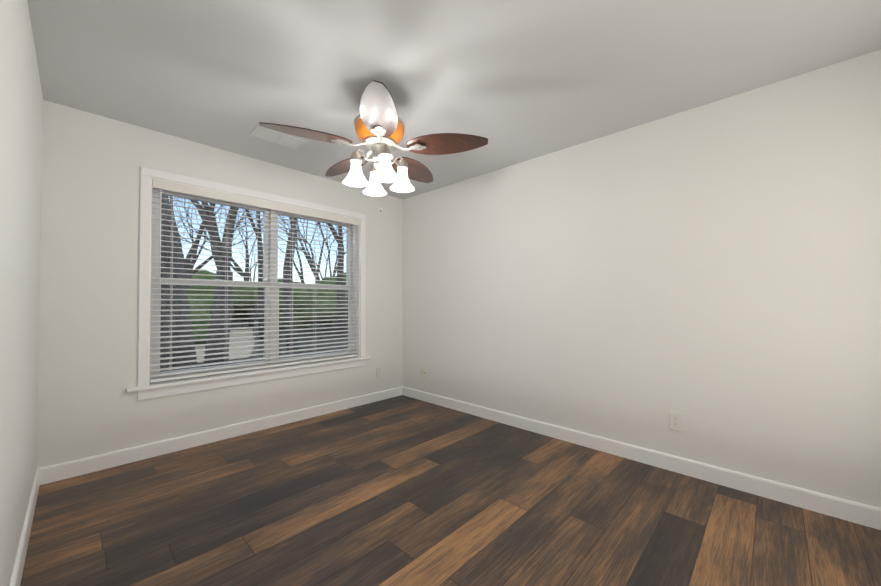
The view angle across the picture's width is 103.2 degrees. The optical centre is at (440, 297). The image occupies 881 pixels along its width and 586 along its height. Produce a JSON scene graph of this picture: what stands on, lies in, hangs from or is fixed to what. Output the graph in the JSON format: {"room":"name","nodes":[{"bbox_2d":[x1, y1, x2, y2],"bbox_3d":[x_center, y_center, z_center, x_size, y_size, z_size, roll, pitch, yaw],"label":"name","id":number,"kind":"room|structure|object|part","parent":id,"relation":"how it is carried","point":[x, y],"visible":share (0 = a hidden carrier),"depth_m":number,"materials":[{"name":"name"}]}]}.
{"room":"empty bedroom","nodes":[
{"label":"empty bedroom","id":0,"kind":"room"},
{"bbox_2d":[0,0,42,585],"bbox_3d":[-1.060,-0.063,0.675,4.610,2.440,0.180,-1,-1,44],"label":"wall","id":1,"kind":"structure","parent":0,"point":[21,116],"depth_m":1.37,"materials":[{"name":"paint"}]},
{"bbox_2d":[10,468,39,585],"bbox_3d":[-0.993,1.106,0.727,4.250,0.105,0.014,-1,-1,44],"label":"baseboard","id":2,"kind":"structure","parent":1,"relation":"attached to","point":[16,577],"depth_m":1.60,"materials":[{"name":"white wood"}]},
{"bbox_2d":[37,100,402,468],"bbox_3d":[-1.569,-0.022,3.348,0.180,2.440,2.984,-1,-1,44],"label":"wall","id":3,"kind":"structure","parent":0,"point":[88,404],"depth_m":2.48,"materials":[{"name":"paint"}]},
{"bbox_2d":[40,386,401,484],"bbox_3d":[-1.499,1.145,3.263,0.014,0.105,2.956,-1,-1,44],"label":"baseboard","id":4,"kind":"structure","parent":3,"relation":"attached to","point":[64,470],"depth_m":2.76,"materials":[{"name":"white wood"}]},
{"bbox_2d":[126,356,370,391],"bbox_3d":[-1.544,0.674,3.255,0.126,0.025,2.073,-1,-1,44],"label":"window sill","id":5,"kind":"structure","parent":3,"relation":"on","point":[163,384],"depth_m":3.00,"materials":[{"name":"white wood"}]},
{"bbox_2d":[137,166,365,400],"bbox_3d":[-1.587,-0.093,3.307,0.183,1.712,1.949,-1,-1,44],"label":"window unit","id":6,"kind":"structure","parent":3,"relation":"in","point":[265,270],"depth_m":3.07,"materials":[{"name":"white plastic"}]},
{"bbox_3d":[-1.947,-0.473,3.037,0.034,0.756,0.848,-1,-1,44],"label":"sash","id":7,"kind":"part","parent":6,"relation":"part of","materials":[{"name":"white plastic"}]},
{"bbox_3d":[-1.918,0.243,2.998,0.034,0.766,0.848,-1,-1,44],"label":"sash","id":8,"kind":"part","parent":6,"relation":"part of","materials":[{"name":"white plastic"}]},
{"bbox_3d":[-1.947,-0.473,3.037,0.006,0.688,0.780,-1,-1,44],"label":"sash glass","id":9,"kind":"part","parent":6,"relation":"part of","materials":[{"name":"clear glass"}]},
{"bbox_3d":[-1.918,0.243,2.998,0.006,0.698,0.780,-1,-1,44],"label":"sash glass","id":10,"kind":"part","parent":6,"relation":"part of","materials":[{"name":"clear glass"}]},
{"bbox_3d":[-1.528,0.724,3.239,0.015,0.075,1.949,-1,-1,44],"label":"window trim apron","id":11,"kind":"part","parent":6,"relation":"part of","materials":[{"name":"white paint"}]},
{"bbox_2d":[150,179,358,382],"bbox_3d":[-1.557,-0.115,3.279,0.071,1.530,1.805,-1,-1,44],"label":"window blinds","id":12,"kind":"object","parent":6,"relation":"attached to","point":[181,188],"visible":0.92,"depth_m":3.08,"materials":[{"name":"white plastic"}]},
{"bbox_3d":[-0.948,-0.346,3.880,0.014,0.915,0.014,-1,-1,44],"label":"lift cord","id":13,"kind":"part","parent":12,"relation":"part of","materials":[{"name":"white fabric"}]},
{"bbox_3d":[-1.562,-0.883,3.296,0.078,0.008,1.825,-1,-1,44],"label":"top window jamb","id":14,"kind":"part","parent":6,"relation":"part of","materials":[{"name":"white paint"}]},
{"bbox_3d":[-1.327,-0.464,3.686,0.006,0.688,0.780,-1,-1,44],"label":"sash glass","id":15,"kind":"part","parent":6,"relation":"part of","materials":[{"name":"clear glass"}]},
{"bbox_3d":[-1.327,-0.464,3.686,0.034,0.756,0.848,-1,-1,44],"label":"sash","id":16,"kind":"part","parent":6,"relation":"part of","materials":[{"name":"white plastic"}]},
{"bbox_3d":[-1.298,0.253,3.647,0.006,0.698,0.780,-1,-1,44],"label":"sash glass","id":17,"kind":"part","parent":6,"relation":"part of","materials":[{"name":"clear glass"}]},
{"bbox_3d":[-1.298,0.253,3.647,0.034,0.766,0.848,-1,-1,44],"label":"sash","id":18,"kind":"part","parent":6,"relation":"part of","materials":[{"name":"white plastic"}]},
{"bbox_2d":[376,367,381,376],"bbox_3d":[-0.720,0.876,4.088,0.007,0.118,0.073,-1,-1,44],"label":"outlet","id":19,"kind":"object","parent":3,"relation":"attached to","point":[377,371],"visible":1,"depth_m":4.08,"materials":[{"name":"white plastic"}]},
{"bbox_2d":[20,395,880,585],"bbox_3d":[0.033,1.225,1.799,4.610,0.100,3.344,-1,-1,44],"label":"floor","id":20,"kind":"structure","parent":0,"point":[402,490],"depth_m":1.84,"materials":[{"name":"brown wood"}]},
{"bbox_2d":[28,0,880,199],"bbox_3d":[0.033,-1.325,1.838,4.610,0.120,3.344,-1,-1,44],"label":"ceiling","id":21,"kind":"structure","parent":0,"point":[514,82],"depth_m":1.88,"materials":[{"name":"paint"}]},
{"bbox_2d":[249,125,306,149],"bbox_3d":[-1.273,-1.245,2.744,0.200,0.012,0.368,-1,-1,44],"label":"ceiling vent","id":22,"kind":"object","parent":21,"relation":"in","point":[269,135],"visible":1,"depth_m":2.72,"materials":[{"name":"white metal"}]},
{"bbox_2d":[259,80,487,211],"bbox_3d":[-0.413,-0.892,2.204,1.222,0.734,1.277,-1,-1,44],"label":"ceiling fan","id":23,"kind":"object","parent":21,"relation":"hanging from","point":[379,124],"visible":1,"depth_m":2.08,"materials":[{"name":"brown wood"}]},
{"bbox_3d":[-0.741,-0.923,1.968,0.239,0.043,0.482,-1,-1,44],"label":"blade","id":24,"kind":"part","parent":23,"relation":"part of","materials":[{"name":"brown wood"}]},
{"bbox_3d":[-0.674,-0.915,2.459,0.491,0.043,0.193,-1,-1,44],"label":"blade","id":25,"kind":"part","parent":23,"relation":"part of","materials":[{"name":"brown wood"}]},
{"bbox_3d":[-0.510,-0.756,2.106,0.156,0.133,0.156,-1,-1,44],"label":"lamp shade","id":26,"kind":"part","parent":23,"relation":"part of","materials":[{"name":"white glass"}]},
{"bbox_3d":[-0.484,-0.857,2.127,0.085,0.080,0.138,-1,-1,44],"label":"light arm","id":27,"kind":"part","parent":23,"relation":"part of"},
{"bbox_3d":[-0.412,-0.854,2.271,0.138,0.080,0.085,-1,-1,44],"label":"light arm","id":28,"kind":"part","parent":23,"relation":"part of"},
{"bbox_3d":[-0.431,-0.753,2.296,0.156,0.133,0.156,-1,-1,44],"label":"lamp shade","id":29,"kind":"part","parent":23,"relation":"part of","materials":[{"name":"white glass"}]},
{"bbox_3d":[-0.308,-0.926,1.759,0.426,0.043,0.342,-1,-1,44],"label":"blade","id":30,"kind":"part","parent":23,"relation":"part of","materials":[{"name":"brown wood"}]},
{"bbox_3d":[-0.376,-1.095,2.167,0.316,0.330,0.316,-1,-1,44],"label":"motor","id":31,"kind":"part","parent":23,"relation":"part of","materials":[{"name":"silver metal"}]},
{"bbox_3d":[-0.376,-1.006,2.166,0.302,0.095,0.302,-1,-1,44],"label":"lamp shade","id":32,"kind":"part","parent":23,"relation":"part of","materials":[{"name":"orange glass"}]},
{"bbox_3d":[-0.321,-0.757,2.028,0.156,0.133,0.156,-1,-1,44],"label":"lamp shade","id":33,"kind":"part","parent":23,"relation":"part of","materials":[{"name":"white glass"}]},
{"bbox_3d":[-0.340,-0.858,2.056,0.138,0.080,0.085,-1,-1,44],"label":"light arm","id":34,"kind":"part","parent":23,"relation":"part of"},
{"bbox_3d":[-0.268,-0.855,2.200,0.085,0.080,0.138,-1,-1,44],"label":"light arm","id":35,"kind":"part","parent":23,"relation":"part of"},
{"bbox_3d":[-0.242,-0.755,2.217,0.156,0.133,0.156,-1,-1,44],"label":"lamp shade","id":36,"kind":"part","parent":23,"relation":"part of","materials":[{"name":"white glass"}]},
{"bbox_3d":[-0.182,-0.914,2.531,0.229,0.043,0.486,-1,-1,44],"label":"blade","id":37,"kind":"part","parent":23,"relation":"part of","materials":[{"name":"brown wood"}]},
{"bbox_3d":[0.030,-0.921,2.098,0.435,0.043,0.329,-1,-1,44],"label":"blade","id":38,"kind":"part","parent":23,"relation":"part of","materials":[{"name":"brown wood"}]},
{"bbox_2d":[402,50,880,507],"bbox_3d":[1.125,-0.028,2.962,4.610,2.440,0.180,-1,-1,44],"label":"wall","id":39,"kind":"structure","parent":0,"point":[710,273],"depth_m":2.32,"materials":[{"name":"paint"}]},
{"bbox_2d":[420,367,426,377],"bbox_3d":[-0.199,0.879,4.077,0.118,0.118,0.018,-1,-1,44],"label":"outlet","id":40,"kind":"object","parent":39,"relation":"attached to","point":[423,371],"visible":1,"depth_m":4.08,"materials":[{"name":"white plastic"}]},
{"bbox_2d":[402,386,880,529],"bbox_3d":[1.058,1.139,2.874,4.250,0.105,0.014,-1,-1,44],"label":"baseboard","id":41,"kind":"structure","parent":39,"relation":"attached to","point":[849,510],"depth_m":2.30,"materials":[{"name":"white wood"}]},
{"bbox_2d":[669,412,681,431],"bbox_3d":[1.596,0.844,2.369,0.073,0.118,0.008,-1,-1,44],"label":"outlet","id":42,"kind":"object","parent":39,"relation":"attached to","point":[671,420],"depth_m":2.37,"materials":[{"name":"white plastic"}]},
{"label":"outside","id":43,"kind":"structure","parent":0,"visible":0},
{"bbox_2d":[154,195,348,382],"bbox_3d":[-24.935,-5.460,44.430,89.400,16.286,90.000,-1,-1,44],"label":"garden","id":44,"kind":"object","parent":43,"point":[216,257],"depth_m":13.38,"materials":[{"name":"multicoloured plant"}]}
]}

